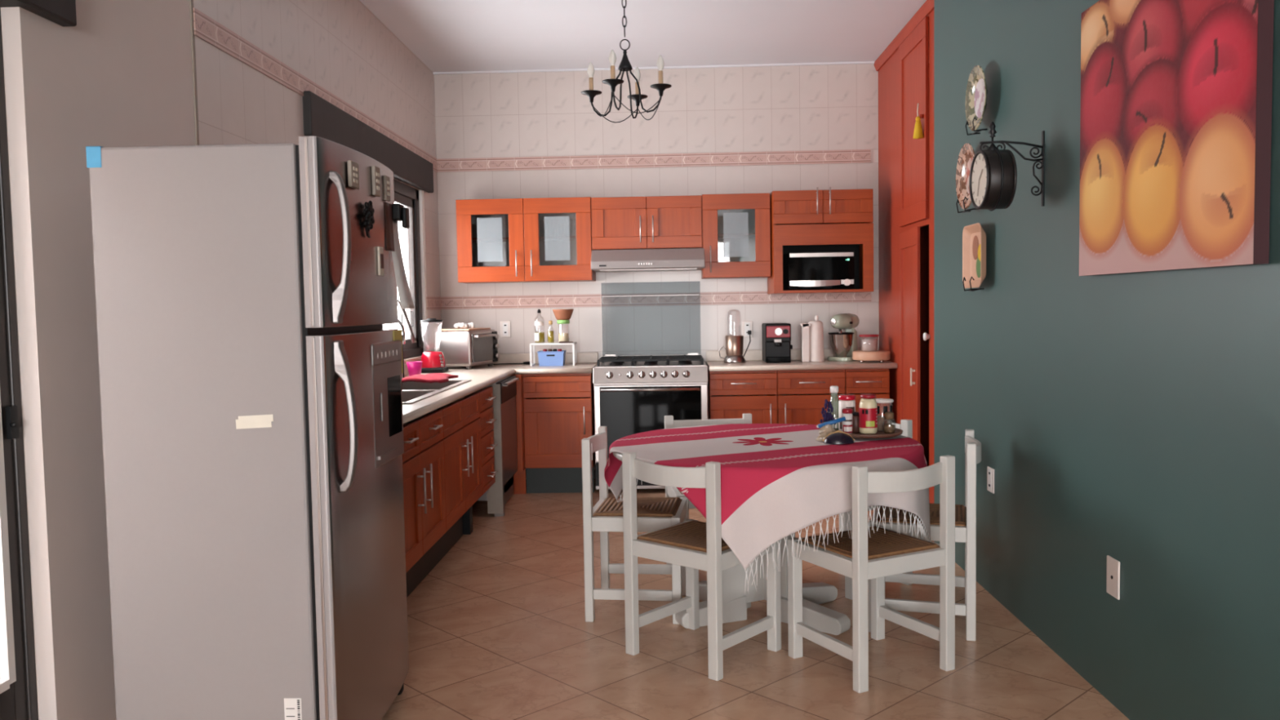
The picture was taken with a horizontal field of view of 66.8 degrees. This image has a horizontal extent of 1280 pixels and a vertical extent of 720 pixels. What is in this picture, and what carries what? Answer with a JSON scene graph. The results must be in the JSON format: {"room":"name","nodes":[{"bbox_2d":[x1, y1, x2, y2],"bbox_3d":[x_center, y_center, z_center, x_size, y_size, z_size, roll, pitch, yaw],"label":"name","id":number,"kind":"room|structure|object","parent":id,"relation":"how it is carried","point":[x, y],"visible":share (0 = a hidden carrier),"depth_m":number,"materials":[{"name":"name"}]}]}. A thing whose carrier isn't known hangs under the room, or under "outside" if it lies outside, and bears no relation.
{"room":"kitchen","nodes":[
{"label":"kitchen","id":0,"kind":"room"},
{"bbox_2d":[0,0,420,719],"bbox_3d":[-1.838,-0.239,0.839,0.180,3.124,13.590,-1,3,2],"label":"wall","id":1,"kind":"structure","parent":0,"point":[122,76],"depth_m":2.86,"materials":[{"name":"paint"}]},
{"bbox_2d":[0,10,38,719],"bbox_3d":[-1.781,0.149,2.147,0.100,2.200,1.160,-1,3,2],"label":"door","id":2,"kind":"structure","parent":1,"relation":"in","point":[18,682],"depth_m":2.68,"materials":[{"name":"metal"}]},
{"bbox_2d":[0,0,76,26],"bbox_3d":[-1.752,-1.052,2.077,0.140,0.235,1.560,-1,3,2],"label":"trim","id":3,"kind":"structure","parent":1,"relation":"attached to","point":[61,12],"depth_m":2.75,"materials":[{"name":"brown wood"}]},
{"bbox_2d":[189,0,199,145],"bbox_3d":[-1.659,-0.403,3.676,0.006,3.124,0.018,-1,3,2],"label":"trim","id":4,"kind":"structure","parent":1,"relation":"attached to","point":[191,2],"depth_m":3.63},
{"bbox_2d":[193,0,435,158],"bbox_3d":[-1.622,-1.749,5.506,0.006,0.647,3.790,-1,3,2],"label":"wall tiles","id":5,"kind":"object","parent":1,"relation":"attached to","point":[341,46],"depth_m":5.38,"materials":[{"name":"tile"}]},
{"bbox_2d":[193,8,437,172],"bbox_3d":[-1.613,-1.376,5.524,0.012,0.099,3.795,-1,3,2],"label":"trim","id":6,"kind":"structure","parent":1,"relation":"attached to","point":[206,28],"depth_m":4.33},
{"bbox_2d":[195,35,439,297],"bbox_3d":[-1.607,-0.852,5.557,0.006,0.952,3.790,-1,3,2],"label":"wall tiles","id":7,"kind":"object","parent":1,"relation":"attached to","point":[237,104],"depth_m":4.11,"materials":[{"name":"tile"}]},
{"bbox_2d":[302,90,433,192],"bbox_3d":[-1.592,-1.270,5.933,0.065,0.215,2.450,-1,3,2],"label":"window valance","id":8,"kind":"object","parent":1,"relation":"attached to","point":[322,118],"depth_m":5.52,"materials":[{"name":"brown wood"}]},
{"bbox_2d":[393,178,423,359],"bbox_3d":[-1.646,-0.569,5.998,0.070,1.190,2.035,-1,3,2],"label":"window","id":9,"kind":"structure","parent":1,"relation":"in","point":[407,196],"depth_m":6.89,"materials":[{"name":"metal"}]},
{"bbox_2d":[400,190,427,351],"bbox_3d":[-1.639,-0.628,7.031,0.161,1.190,0.035,-1,3,2],"label":"trim","id":10,"kind":"structure","parent":1,"relation":"attached to","point":[404,243],"depth_m":7.01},
{"bbox_2d":[405,309,440,363],"bbox_3d":[-1.593,-0.066,5.602,0.006,0.430,3.790,-1,3,2],"label":"wall tiles","id":11,"kind":"object","parent":1,"relation":"attached to","point":[432,327],"depth_m":7.20,"materials":[{"name":"tile"}]},
{"bbox_2d":[426,296,440,309],"bbox_3d":[-1.595,-0.329,5.587,0.012,0.096,3.790,-1,3,2],"label":"trim","id":12,"kind":"structure","parent":1,"relation":"attached to","point":[432,302],"depth_m":7.22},
{"bbox_2d":[360,0,926,72],"bbox_3d":[0.265,-1.885,0.585,4.450,0.120,13.800,-1,3,2],"label":"ceiling","id":13,"kind":"structure","parent":0,"point":[445,35],"depth_m":6.32,"materials":[{"name":"paint"}]},
{"bbox_2d":[581,0,671,123],"bbox_3d":[-0.072,-1.588,4.521,0.344,0.914,0.344,-3,4,-26],"label":"chandelier","id":14,"kind":"object","parent":13,"relation":"hanging from","point":[625,65],"visible":1,"depth_m":4.52,"materials":[{"name":"metal"}]},
{"bbox_2d":[525,149,879,479],"bbox_3d":[0.500,-0.657,7.478,4.450,3.124,0.150,-1,3,2],"label":"wall","id":15,"kind":"structure","parent":0,"point":[874,153],"depth_m":7.37,"materials":[{"name":"paint"}]},
{"bbox_2d":[500,320,511,337],"bbox_3d":[-1.035,-0.237,7.462,0.080,0.125,0.010,-1,3,2],"label":"wall outlet","id":16,"kind":"object","parent":15,"relation":"attached to","point":[505,329],"visible":1,"depth_m":7.46,"materials":[{"name":"plastic"}]},
{"bbox_2d":[455,196,595,283],"bbox_3d":[-0.840,-0.883,7.216,0.985,0.602,0.389,-1,3,2],"label":"upper cabinet","id":17,"kind":"object","parent":15,"relation":"attached to","point":[504,240],"visible":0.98,"depth_m":7.07,"materials":[{"name":"brown wood"}]},
{"bbox_2d":[471,235,576,242],"bbox_3d":[-0.839,-0.902,7.246,0.953,0.015,0.294,-1,3,2],"label":"shelf","id":18,"kind":"object","parent":17,"relation":"attached to","point":[487,238],"depth_m":7.22,"materials":[{"name":"clear glass"}]},
{"bbox_2d":[591,195,702,249],"bbox_3d":[0.053,-1.006,7.181,0.800,0.375,0.389,-1,3,2],"label":"upper cabinet","id":19,"kind":"object","parent":15,"relation":"attached to","point":[655,222],"visible":1,"depth_m":7.03,"materials":[{"name":"brown wood"}]},
{"bbox_2d":[591,248,705,272],"bbox_3d":[0.062,-0.736,7.167,0.816,0.152,0.468,-1,3,2],"label":"range hood","id":20,"kind":"object","parent":19,"relation":"attached to","point":[677,259],"visible":0.94,"depth_m":6.97,"materials":[{"name":"metal"}]},
{"bbox_2d":[436,149,871,172],"bbox_3d":[0.088,-1.510,7.359,3.300,0.099,0.014,-1,3,2],"label":"trim","id":21,"kind":"structure","parent":15,"relation":"attached to","point":[851,156],"depth_m":7.35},
{"bbox_2d":[432,61,875,74],"bbox_3d":[0.104,-2.200,7.311,3.357,0.012,0.030,-1,3,2],"label":"trim","id":22,"kind":"structure","parent":15,"relation":"attached to","point":[862,62],"depth_m":7.30,"materials":[{"name":"paint"}]},
{"bbox_2d":[433,63,878,159],"bbox_3d":[0.210,-1.879,7.338,3.557,0.635,0.006,-1,3,2],"label":"wall tiles","id":23,"kind":"object","parent":15,"relation":"attached to","point":[828,107],"depth_m":7.34,"materials":[{"name":"tile"}]},
{"bbox_2d":[440,291,871,309],"bbox_3d":[0.106,-0.463,7.419,3.300,0.096,0.014,-1,3,2],"label":"trim","id":24,"kind":"structure","parent":15,"relation":"attached to","point":[733,297],"depth_m":7.41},
{"bbox_2d":[436,162,878,297],"bbox_3d":[0.226,-0.988,7.389,3.557,0.952,0.006,-1,3,2],"label":"wall tiles","id":25,"kind":"object","parent":15,"relation":"attached to","point":[451,186],"depth_m":7.39,"materials":[{"name":"tile"}]},
{"bbox_2d":[440,302,879,360],"bbox_3d":[0.239,-0.202,7.434,3.557,0.430,0.006,-1,3,2],"label":"wall tiles","id":26,"kind":"object","parent":15,"relation":"attached to","point":[660,330],"depth_m":7.43,"materials":[{"name":"tile"}]},
{"bbox_2d":[701,193,770,279],"bbox_3d":[0.703,-0.909,7.167,0.490,0.601,0.389,-1,3,2],"label":"upper cabinet","id":27,"kind":"object","parent":15,"relation":"attached to","point":[736,227],"visible":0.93,"depth_m":7.02,"materials":[{"name":"brown wood"}]},
{"bbox_2d":[717,233,755,238],"bbox_3d":[0.703,-0.920,7.198,0.458,0.015,0.294,-1,3,2],"label":"shelf","id":28,"kind":"object","parent":27,"relation":"attached to","point":[719,235],"depth_m":7.09,"materials":[{"name":"clear glass"}]},
{"bbox_2d":[742,320,752,337],"bbox_3d":[0.820,-0.236,7.405,0.080,0.125,0.010,-1,3,2],"label":"wall outlet","id":29,"kind":"object","parent":15,"relation":"attached to","point":[747,326],"visible":0.85,"depth_m":7.40,"materials":[{"name":"plastic"}]},
{"bbox_2d":[767,186,873,293],"bbox_3d":[1.310,-0.863,7.101,0.708,0.740,0.489,-1,3,2],"label":"upper cabinet","id":30,"kind":"object","parent":15,"relation":"attached to","point":[816,220],"visible":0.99,"depth_m":6.89,"materials":[{"name":"brown wood"}]},
{"bbox_2d":[782,251,854,289],"bbox_3d":[1.301,-0.652,7.107,0.470,0.262,0.382,-1,3,2],"label":"microwave","id":31,"kind":"object","parent":30,"relation":"in","point":[823,269],"visible":0.97,"depth_m":6.94,"materials":[{"name":"metal"}]},
{"bbox_2d":[381,478,1129,719],"bbox_3d":[0.320,1.343,0.769,4.450,0.100,13.800,-1,3,2],"label":"floor","id":32,"kind":"structure","parent":0,"point":[498,629],"depth_m":3.67,"materials":[{"name":"tile"}]},
{"bbox_2d":[85,135,408,719],"bbox_3d":[-1.124,0.285,3.015,0.689,1.806,0.734,-1,3,2],"label":"refrigerator","id":33,"kind":"object","parent":32,"relation":"on","point":[251,377],"visible":1,"depth_m":2.66,"materials":[{"name":"metal"}]},
{"bbox_2d":[285,699,300,719],"bbox_3d":[-0.961,1.006,2.691,0.039,0.129,0.001,-1,3,2],"label":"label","id":34,"kind":"object","parent":33,"relation":"attached to","point":[292,706],"depth_m":2.69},
{"bbox_2d":[347,160,359,189],"bbox_3d":[-0.826,-0.534,2.800,0.014,0.075,0.070,-1,3,2],"label":"magnet","id":35,"kind":"object","parent":33,"relation":"attached to","point":[353,167],"visible":1,"depth_m":2.78},
{"bbox_2d":[363,200,374,237],"bbox_3d":[-0.811,-0.423,2.906,0.019,0.111,0.074,-1,3,2],"label":"magnet","id":36,"kind":"object","parent":33,"relation":"attached to","point":[368,211],"visible":1,"depth_m":2.89},
{"bbox_2d":[371,165,380,196],"bbox_3d":[-0.815,-0.553,2.999,0.014,0.090,0.055,-1,3,2],"label":"magnet","id":37,"kind":"object","parent":33,"relation":"attached to","point":[375,175],"visible":1,"depth_m":2.98},
{"bbox_2d":[377,246,384,275],"bbox_3d":[-0.813,-0.310,3.043,0.010,0.090,0.045,-1,3,2],"label":"magnet","id":38,"kind":"object","parent":33,"relation":"attached to","point":[380,250],"visible":1,"depth_m":3.03},
{"bbox_2d":[383,174,390,201],"bbox_3d":[-0.818,-0.555,3.140,0.012,0.080,0.045,-1,3,2],"label":"magnet","id":39,"kind":"object","parent":33,"relation":"attached to","point":[386,179],"visible":1,"depth_m":3.12},
{"bbox_2d":[384,201,394,251],"bbox_3d":[-0.817,-0.434,3.167,0.005,0.155,0.082,-1,3,2],"label":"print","id":40,"kind":"object","parent":33,"relation":"attached to","point":[388,206],"visible":1,"depth_m":3.17},
{"bbox_2d":[391,203,409,228],"bbox_3d":[-0.804,-0.482,3.256,0.045,0.080,0.065,-1,3,2],"label":"magnet","id":41,"kind":"object","parent":33,"relation":"attached to","point":[400,213],"visible":0.98,"depth_m":3.24},
{"bbox_2d":[391,220,414,308],"bbox_3d":[-0.799,-0.322,3.262,0.046,0.300,0.118,-1,3,2],"label":"paper","id":42,"kind":"object","parent":33,"relation":"attached to","point":[405,296],"visible":0.96,"depth_m":3.26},
{"bbox_2d":[402,409,446,597],"bbox_3d":[-1.270,0.705,4.163,0.659,0.844,1.250,-1,3,2],"label":"base cabinet","id":43,"kind":"object","parent":32,"relation":"on","point":[423,456],"visible":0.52,"depth_m":4.38,"materials":[{"name":"brown wood"}]},
{"bbox_2d":[422,392,482,578],"bbox_3d":[-1.237,0.642,5.246,0.659,0.844,0.920,-1,3,2],"label":"base cabinet","id":44,"kind":"object","parent":32,"relation":"on","point":[461,438],"visible":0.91,"depth_m":5.17,"materials":[{"name":"brown wood"}]},
{"bbox_2d":[462,386,497,534],"bbox_3d":[-1.216,0.604,5.914,0.659,0.844,0.420,-1,3,2],"label":"base cabinet","id":45,"kind":"object","parent":32,"relation":"on","point":[486,420],"visible":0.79,"depth_m":5.87,"materials":[{"name":"brown wood"}]},
{"bbox_2d":[464,375,519,515],"bbox_3d":[-1.155,0.560,6.505,0.635,0.862,0.612,-1,3,2],"label":"dishwasher","id":46,"kind":"object","parent":32,"relation":"on","point":[504,391],"visible":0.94,"depth_m":6.25,"materials":[{"name":"metal"}]},
{"bbox_2d":[511,373,526,493],"bbox_3d":[-1.151,0.538,6.891,0.650,0.862,0.130,-1,3,2],"label":"cabinet filler","id":47,"kind":"object","parent":32,"relation":"on","point":[519,477],"visible":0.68,"depth_m":6.83,"materials":[{"name":"brown wood"}]},
{"bbox_2d":[523,373,595,493],"bbox_3d":[-0.575,0.512,7.173,0.485,0.862,0.619,-1,3,2],"label":"base cabinet","id":48,"kind":"object","parent":32,"relation":"on","point":[559,408],"visible":0.92,"depth_m":6.91,"materials":[{"name":"brown wood"}]},
{"bbox_2d":[401,352,598,423],"bbox_3d":[-0.986,0.124,5.465,1.206,0.116,4.032,-1,3,2],"label":"countertop","id":49,"kind":"structure","parent":48,"relation":"on","point":[482,376],"depth_m":6.69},
{"bbox_2d":[390,311,413,379],"bbox_3d":[-1.473,-0.093,6.022,0.144,0.430,0.140,-1,3,2],"label":"stand","id":50,"kind":"object","parent":49,"relation":"on","point":[401,314],"visible":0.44,"depth_m":6.02,"materials":[{"name":"metal"}]},
{"bbox_2d":[390,311,413,327],"bbox_3d":[-1.476,-0.253,6.013,0.144,0.094,0.104,-1,3,2],"label":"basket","id":51,"kind":"object","parent":50,"relation":"on","point":[401,315],"depth_m":6.01,"materials":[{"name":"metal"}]},
{"bbox_2d":[397,299,416,343],"bbox_3d":[-1.434,-0.236,5.943,0.127,0.272,0.036,-1,3,2],"label":"rag","id":52,"kind":"object","parent":50,"relation":"hanging from","point":[413,340],"visible":0.8,"depth_m":5.93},
{"bbox_2d":[406,360,422,376],"bbox_3d":[-1.444,0.061,6.221,0.100,0.100,0.100,-1,3,2],"label":"plastic cup","id":53,"kind":"object","parent":49,"relation":"on","point":[414,367],"visible":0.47,"depth_m":6.18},
{"bbox_2d":[420,318,448,373],"bbox_3d":[-1.429,-0.101,6.675,0.182,0.370,0.178,-1,3,2],"label":"blender","id":54,"kind":"object","parent":49,"relation":"on","point":[433,362],"visible":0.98,"depth_m":6.61,"materials":[{"name":"red plastic"}]},
{"bbox_2d":[401,379,471,426],"bbox_3d":[-1.259,0.246,5.178,0.450,0.169,1.370,-1,3,2],"label":"sink","id":55,"kind":"object","parent":49,"relation":"in","point":[413,392],"visible":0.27,"depth_m":5.30,"materials":[{"name":"metal"}]},
{"bbox_2d":[402,391,437,426],"bbox_3d":[-1.270,0.267,4.840,0.372,0.166,0.614,-1,3,2],"label":"basin","id":56,"kind":"object","parent":55,"relation":"in","point":[407,396],"depth_m":5.14,"materials":[{"name":"silver metal"}]},
{"bbox_2d":[401,373,457,382],"bbox_3d":[-1.250,0.105,5.677,0.304,0.032,0.431,-1,3,2],"label":"dish towel","id":57,"kind":"object","parent":55,"relation":"on","point":[432,377],"visible":0.99,"depth_m":5.56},
{"bbox_2d":[401,381,464,410],"bbox_3d":[-1.249,0.228,5.512,0.372,0.166,0.624,-1,3,2],"label":"basin","id":58,"kind":"object","parent":55,"relation":"in","point":[408,385],"depth_m":5.82,"materials":[{"name":"silver metal"}]},
{"bbox_2d":[434,328,499,368],"bbox_3d":[-1.255,-0.082,7.121,0.349,0.275,0.400,0,3,20],"label":"toaster oven","id":59,"kind":"object","parent":49,"relation":"on","point":[468,348],"visible":0.89,"depth_m":6.96,"materials":[{"name":"metal"}]},
{"bbox_2d":[440,327,490,330],"bbox_3d":[-1.280,-0.226,7.121,0.240,0.012,0.320,0,3,20],"label":"board","id":60,"kind":"object","parent":59,"relation":"on","point":[481,328],"visible":0.96,"depth_m":7.01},
{"bbox_2d":[537,350,565,366],"bbox_3d":[-0.654,-0.013,7.204,0.196,0.108,0.146,-1,3,2],"label":"plastic basket","id":61,"kind":"object","parent":49,"relation":"on","point":[557,357],"visible":0.98,"depth_m":7.14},
{"bbox_2d":[529,342,577,366],"bbox_3d":[-0.644,-0.045,7.232,0.330,0.168,0.180,-1,3,2],"label":"shelf riser","id":62,"kind":"object","parent":49,"relation":"on","point":[574,344],"visible":1,"depth_m":7.15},
{"bbox_2d":[533,309,544,342],"bbox_3d":[-0.748,-0.252,7.213,0.080,0.250,0.080,-1,3,2],"label":"oil bottle","id":63,"kind":"object","parent":62,"relation":"on","point":[539,336],"visible":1,"depth_m":7.18,"materials":[{"name":"clear glass"}]},
{"bbox_2d":[556,320,569,342],"bbox_3d":[-0.567,-0.214,7.200,0.094,0.168,0.094,-1,3,2],"label":"jar","id":64,"kind":"object","parent":62,"relation":"on","point":[562,336],"visible":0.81,"depth_m":7.17,"materials":[{"name":"clear plastic"}]},
{"bbox_2d":[552,309,573,319],"bbox_3d":[-0.570,-0.337,7.193,0.160,0.078,0.160,-1,3,2],"label":"clay bowl","id":65,"kind":"object","parent":64,"relation":"on","point":[560,314],"visible":1,"depth_m":7.14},
{"bbox_2d":[581,426,688,624],"bbox_3d":[-0.019,0.708,4.287,0.435,0.780,0.443,-1,3,8],"label":"dining chair","id":66,"kind":"object","parent":32,"relation":"on","point":[653,513],"visible":0.87,"depth_m":4.11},
{"bbox_2d":[592,294,708,489],"bbox_3d":[0.083,0.180,7.100,0.810,1.510,0.646,-1,3,2],"label":"stove","id":67,"kind":"object","parent":32,"relation":"on","point":[633,394],"visible":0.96,"depth_m":6.83,"materials":[{"name":"metal"}]},
{"bbox_2d":[594,360,706,367],"bbox_3d":[0.081,0.032,7.124,0.790,0.013,0.560,-1,3,2],"label":"cooktop","id":68,"kind":"object","parent":67,"relation":"in","point":[655,363],"depth_m":6.96,"materials":[{"name":"metal"}]},
{"bbox_2d":[622,451,781,680],"bbox_3d":[0.231,0.736,3.712,0.443,0.780,0.435,2,4,41],"label":"dining chair","id":69,"kind":"object","parent":32,"relation":"on","point":[693,544],"visible":0.83,"depth_m":3.64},
{"bbox_2d":[664,413,751,564],"bbox_3d":[0.368,0.675,4.742,0.443,0.780,0.435,-1,3,-5],"label":"dining chair","id":70,"kind":"object","parent":32,"relation":"on","point":[670,491],"visible":0.12,"depth_m":4.89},
{"bbox_2d":[612,452,850,635],"bbox_3d":[0.525,0.726,4.104,1.270,0.745,1.270,-1,3,2],"label":"dining table","id":71,"kind":"object","parent":32,"relation":"on","point":[735,602],"visible":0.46,"depth_m":4.07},
{"bbox_2d":[604,423,931,593],"bbox_3d":[0.522,0.570,4.086,1.255,0.452,1.357,-3,4,-25],"label":"tablecloth","id":72,"kind":"object","parent":71,"relation":"on","point":[778,481],"visible":0.86,"depth_m":3.57,"materials":[{"name":"fabric"}]},
{"bbox_2d":[816,424,835,441],"bbox_3d":[0.787,0.304,4.072,0.096,0.069,0.078,-1,3,2],"label":"plastic bag","id":73,"kind":"object","parent":72,"relation":"on","point":[824,431],"visible":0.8,"depth_m":4.05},
{"bbox_2d":[816,416,845,428],"bbox_3d":[0.803,0.263,4.079,0.123,0.048,0.016,-1,3,2],"label":"tube","id":74,"kind":"object","parent":73,"relation":"on","point":[842,419],"visible":1,"depth_m":4.07,"materials":[{"name":"plastic"}]},
{"bbox_2d":[820,399,836,425],"bbox_3d":[0.809,0.250,4.176,0.067,0.164,0.062,2,4,41],"label":"bunch","id":75,"kind":"object","parent":72,"relation":"on","point":[828,416],"visible":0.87,"depth_m":4.17,"materials":[{"name":"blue plant"}]},
{"bbox_2d":[822,430,854,444],"bbox_3d":[0.821,0.316,4.007,0.134,0.051,0.080,-1,3,2],"label":"purse","id":76,"kind":"object","parent":72,"relation":"on","point":[835,437],"visible":1,"depth_m":3.98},
{"bbox_2d":[834,427,902,438],"bbox_3d":[0.977,0.315,4.197,0.310,0.026,0.310,-1,3,2],"label":"tray","id":77,"kind":"object","parent":72,"relation":"on","point":[879,434],"visible":0.46,"depth_m":4.07,"materials":[{"name":"brown wood"}]},
{"bbox_2d":[838,394,855,431],"bbox_3d":[0.905,0.231,4.245,0.074,0.158,0.074,-1,3,2],"label":"spice jar","id":78,"kind":"object","parent":77,"relation":"on","point":[846,401],"visible":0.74,"depth_m":4.22,"materials":[{"name":"plastic"}]},
{"bbox_2d":[841,408,852,433],"bbox_3d":[0.887,0.262,4.152,0.045,0.108,0.045,-1,3,2],"label":"spice jar","id":79,"kind":"object","parent":77,"relation":"on","point":[846,412],"visible":0.87,"depth_m":4.13,"materials":[{"name":"plastic"}]},
{"bbox_2d":[851,412,859,433],"bbox_3d":[0.929,0.269,4.181,0.044,0.088,0.044,-1,3,2],"label":"jar","id":80,"kind":"object","parent":77,"relation":"on","point":[855,428],"visible":0.76,"depth_m":4.16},
{"bbox_2d":[858,393,877,434],"bbox_3d":[0.974,0.231,4.142,0.077,0.168,0.078,-1,3,2],"label":"sauce jar","id":81,"kind":"object","parent":77,"relation":"on","point":[868,407],"visible":0.99,"depth_m":4.11,"materials":[{"name":"glass"}]},
{"bbox_2d":[875,398,893,431],"bbox_3d":[1.055,0.239,4.231,0.100,0.139,0.100,-1,3,2],"label":"canister","id":82,"kind":"object","parent":77,"relation":"on","point":[882,420],"visible":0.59,"depth_m":4.20,"materials":[{"name":"glass"}]},
{"bbox_2d":[882,411,894,433],"bbox_3d":[1.065,0.268,4.147,0.053,0.090,0.053,-1,3,2],"label":"jar","id":83,"kind":"object","parent":77,"relation":"on","point":[887,428],"visible":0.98,"depth_m":4.13,"materials":[{"name":"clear glass"}]},
{"bbox_2d":[707,368,777,423],"bbox_3d":[0.744,0.492,7.131,0.474,0.862,0.619,-1,3,2],"label":"base cabinet","id":84,"kind":"object","parent":32,"relation":"on","point":[731,394],"visible":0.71,"depth_m":6.85,"materials":[{"name":"brown wood"}]},
{"bbox_2d":[706,347,897,371],"bbox_3d":[1.152,-0.006,7.103,1.312,0.116,0.617,-1,3,2],"label":"countertop","id":85,"kind":"structure","parent":84,"relation":"on","point":[753,358],"depth_m":6.88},
{"bbox_2d":[718,335,745,363],"bbox_3d":[0.696,-0.177,7.184,0.167,0.392,0.167,-4,4,-43],"label":"blender","id":86,"kind":"object","parent":85,"relation":"on","point":[734,348],"visible":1,"depth_m":7.13,"materials":[{"name":"metal"}]},
{"bbox_2d":[761,322,792,363],"bbox_3d":[1.018,-0.128,7.161,0.205,0.285,0.312,-1,3,2],"label":"coffee machine","id":87,"kind":"object","parent":85,"relation":"on","point":[777,346],"visible":1,"depth_m":7.05,"materials":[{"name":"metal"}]},
{"bbox_2d":[765,356,791,363],"bbox_3d":[1.008,-0.003,7.087,0.180,0.045,0.075,-1,3,2],"label":"drip tray","id":88,"kind":"object","parent":87,"relation":"on","point":[768,359],"depth_m":7.05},
{"bbox_2d":[800,315,824,362],"bbox_3d":[1.259,-0.157,7.118,0.180,0.340,0.112,-1,3,2],"label":"pitcher","id":89,"kind":"object","parent":85,"relation":"on","point":[812,333],"visible":1,"depth_m":7.07,"materials":[{"name":"ceramic"}]},
{"bbox_2d":[827,313,859,361],"bbox_3d":[1.518,-0.172,7.203,0.278,0.351,0.200,-4,4,-42],"label":"stand mixer","id":90,"kind":"object","parent":85,"relation":"on","point":[842,344],"visible":0.95,"depth_m":7.13,"materials":[{"name":"metal"}]},
{"bbox_2d":[828,332,853,356],"bbox_3d":[1.489,-0.115,7.178,0.186,0.176,0.186,-1,3,2],"label":"bowl","id":91,"kind":"object","parent":90,"relation":"on","point":[842,344],"depth_m":7.12,"materials":[{"name":"silver metal"}]},
{"bbox_2d":[852,350,890,363],"bbox_3d":[1.659,-0.024,6.963,0.264,0.078,0.264,-1,3,2],"label":"baking dish","id":92,"kind":"object","parent":85,"relation":"on","point":[877,355],"visible":0.95,"depth_m":6.86,"materials":[{"name":"ceramic"}]},
{"bbox_2d":[858,334,879,351],"bbox_3d":[1.643,-0.123,6.958,0.140,0.119,0.140,-1,3,2],"label":"food container","id":93,"kind":"object","parent":92,"relation":"on","point":[867,344],"visible":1,"depth_m":6.91,"materials":[{"name":"clear plastic"}]},
{"bbox_2d":[777,368,844,424],"bbox_3d":[1.221,0.484,7.116,0.474,0.862,0.619,-1,3,2],"label":"base cabinet","id":94,"kind":"object","parent":32,"relation":"on","point":[802,394],"visible":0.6,"depth_m":6.83,"materials":[{"name":"brown wood"}]},
{"bbox_2d":[791,419,912,599],"bbox_3d":[0.998,0.670,4.636,0.435,0.780,0.443,-3,4,-34],"label":"dining chair","id":95,"kind":"object","parent":32,"relation":"on","point":[906,425],"visible":0.07,"depth_m":4.53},
{"bbox_2d":[844,368,889,415],"bbox_3d":[1.614,0.478,7.104,0.306,0.862,0.619,-1,3,2],"label":"base cabinet","id":96,"kind":"object","parent":32,"relation":"on","point":[858,382],"visible":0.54,"depth_m":6.82,"materials":[{"name":"brown wood"}]},
{"bbox_2d":[787,454,955,693],"bbox_3d":[0.851,0.734,3.565,0.443,0.780,0.435,-3,4,-27],"label":"dining chair","id":97,"kind":"object","parent":32,"relation":"on","point":[861,558],"visible":0.98,"depth_m":3.47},
{"bbox_2d":[874,0,933,503],"bbox_3d":[2.036,-0.614,6.298,0.681,3.120,2.095,-1,3,2],"label":"closet","id":98,"kind":"object","parent":32,"relation":"on","point":[905,68],"visible":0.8,"depth_m":6.46,"materials":[{"name":"orange wood"}]},
{"bbox_2d":[912,102,923,138],"bbox_3d":[1.702,-1.462,5.937,0.064,0.215,0.062,-1,3,2],"label":"tassel","id":99,"kind":"object","parent":98,"relation":"hanging from","point":[917,133],"visible":1,"depth_m":5.92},
{"bbox_2d":[867,429,981,640],"bbox_3d":[1.193,0.701,4.048,0.435,0.780,0.443,0,3,18],"label":"dining chair","id":100,"kind":"object","parent":32,"relation":"on","point":[965,515],"visible":0.58,"depth_m":3.86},
{"bbox_2d":[971,153,986,206],"bbox_3d":[1.303,-0.690,3.719,0.002,0.200,0.200,-1,3,2],"label":"clock face","id":101,"kind":"object","parent":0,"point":[979,164],"depth_m":3.72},
{"bbox_2d":[933,0,1279,719],"bbox_3d":[1.502,-0.226,-0.395,0.160,3.124,11.330,-1,3,2],"label":"wall","id":102,"kind":"structure","parent":0,"point":[1133,419],"depth_m":3.33,"materials":[{"name":"green paint"}]},
{"bbox_2d":[955,142,977,213],"bbox_3d":[1.507,-0.839,4.475,0.067,0.315,0.300,-1,3,2],"label":"decorative plate","id":103,"kind":"object","parent":102,"relation":"attached to","point":[966,154],"visible":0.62,"depth_m":4.54,"materials":[{"name":"ceramic"}]},
{"bbox_2d":[962,222,986,291],"bbox_3d":[1.524,-0.466,4.436,0.067,0.304,0.274,-1,3,2],"label":"decorative tray","id":104,"kind":"object","parent":102,"relation":"attached to","point":[974,237],"visible":1,"depth_m":4.46,"materials":[{"name":"ceramic"}]},
{"bbox_2d":[964,65,987,135],"bbox_3d":[1.503,-1.162,4.337,0.067,0.299,0.284,-1,3,2],"label":"decorative plate","id":105,"kind":"object","parent":102,"relation":"attached to","point":[976,92],"visible":1,"depth_m":4.37,"materials":[{"name":"ceramic"}]},
{"bbox_2d":[986,466,994,493],"bbox_3d":[1.577,0.539,4.367,0.010,0.110,0.085,-1,3,2],"label":"wall outlet","id":106,"kind":"object","parent":102,"relation":"attached to","point":[990,472],"visible":1,"depth_m":4.35,"materials":[{"name":"plastic"}]},
{"bbox_2d":[968,121,1044,211],"bbox_3d":[1.418,-0.742,3.712,0.250,0.339,0.238,-1,3,2],"label":"clock","id":107,"kind":"object","parent":102,"relation":"attached to","point":[993,179],"visible":1,"depth_m":3.67,"materials":[{"name":"black metal"}]},
{"bbox_2d":[1106,555,1119,599],"bbox_3d":[1.543,0.709,3.165,0.009,0.125,0.085,-1,3,2],"label":"wall outlet","id":108,"kind":"object","parent":102,"relation":"attached to","point":[1113,565],"visible":1,"depth_m":3.16,"materials":[{"name":"plastic"}]},
{"bbox_2d":[1079,0,1274,275],"bbox_3d":[1.493,-0.698,2.790,0.037,0.880,0.990,-1,3,2],"label":"painting","id":109,"kind":"object","parent":102,"relation":"attached to","point":[1175,112],"visible":1,"depth_m":2.67,"materials":[{"name":"paint"}]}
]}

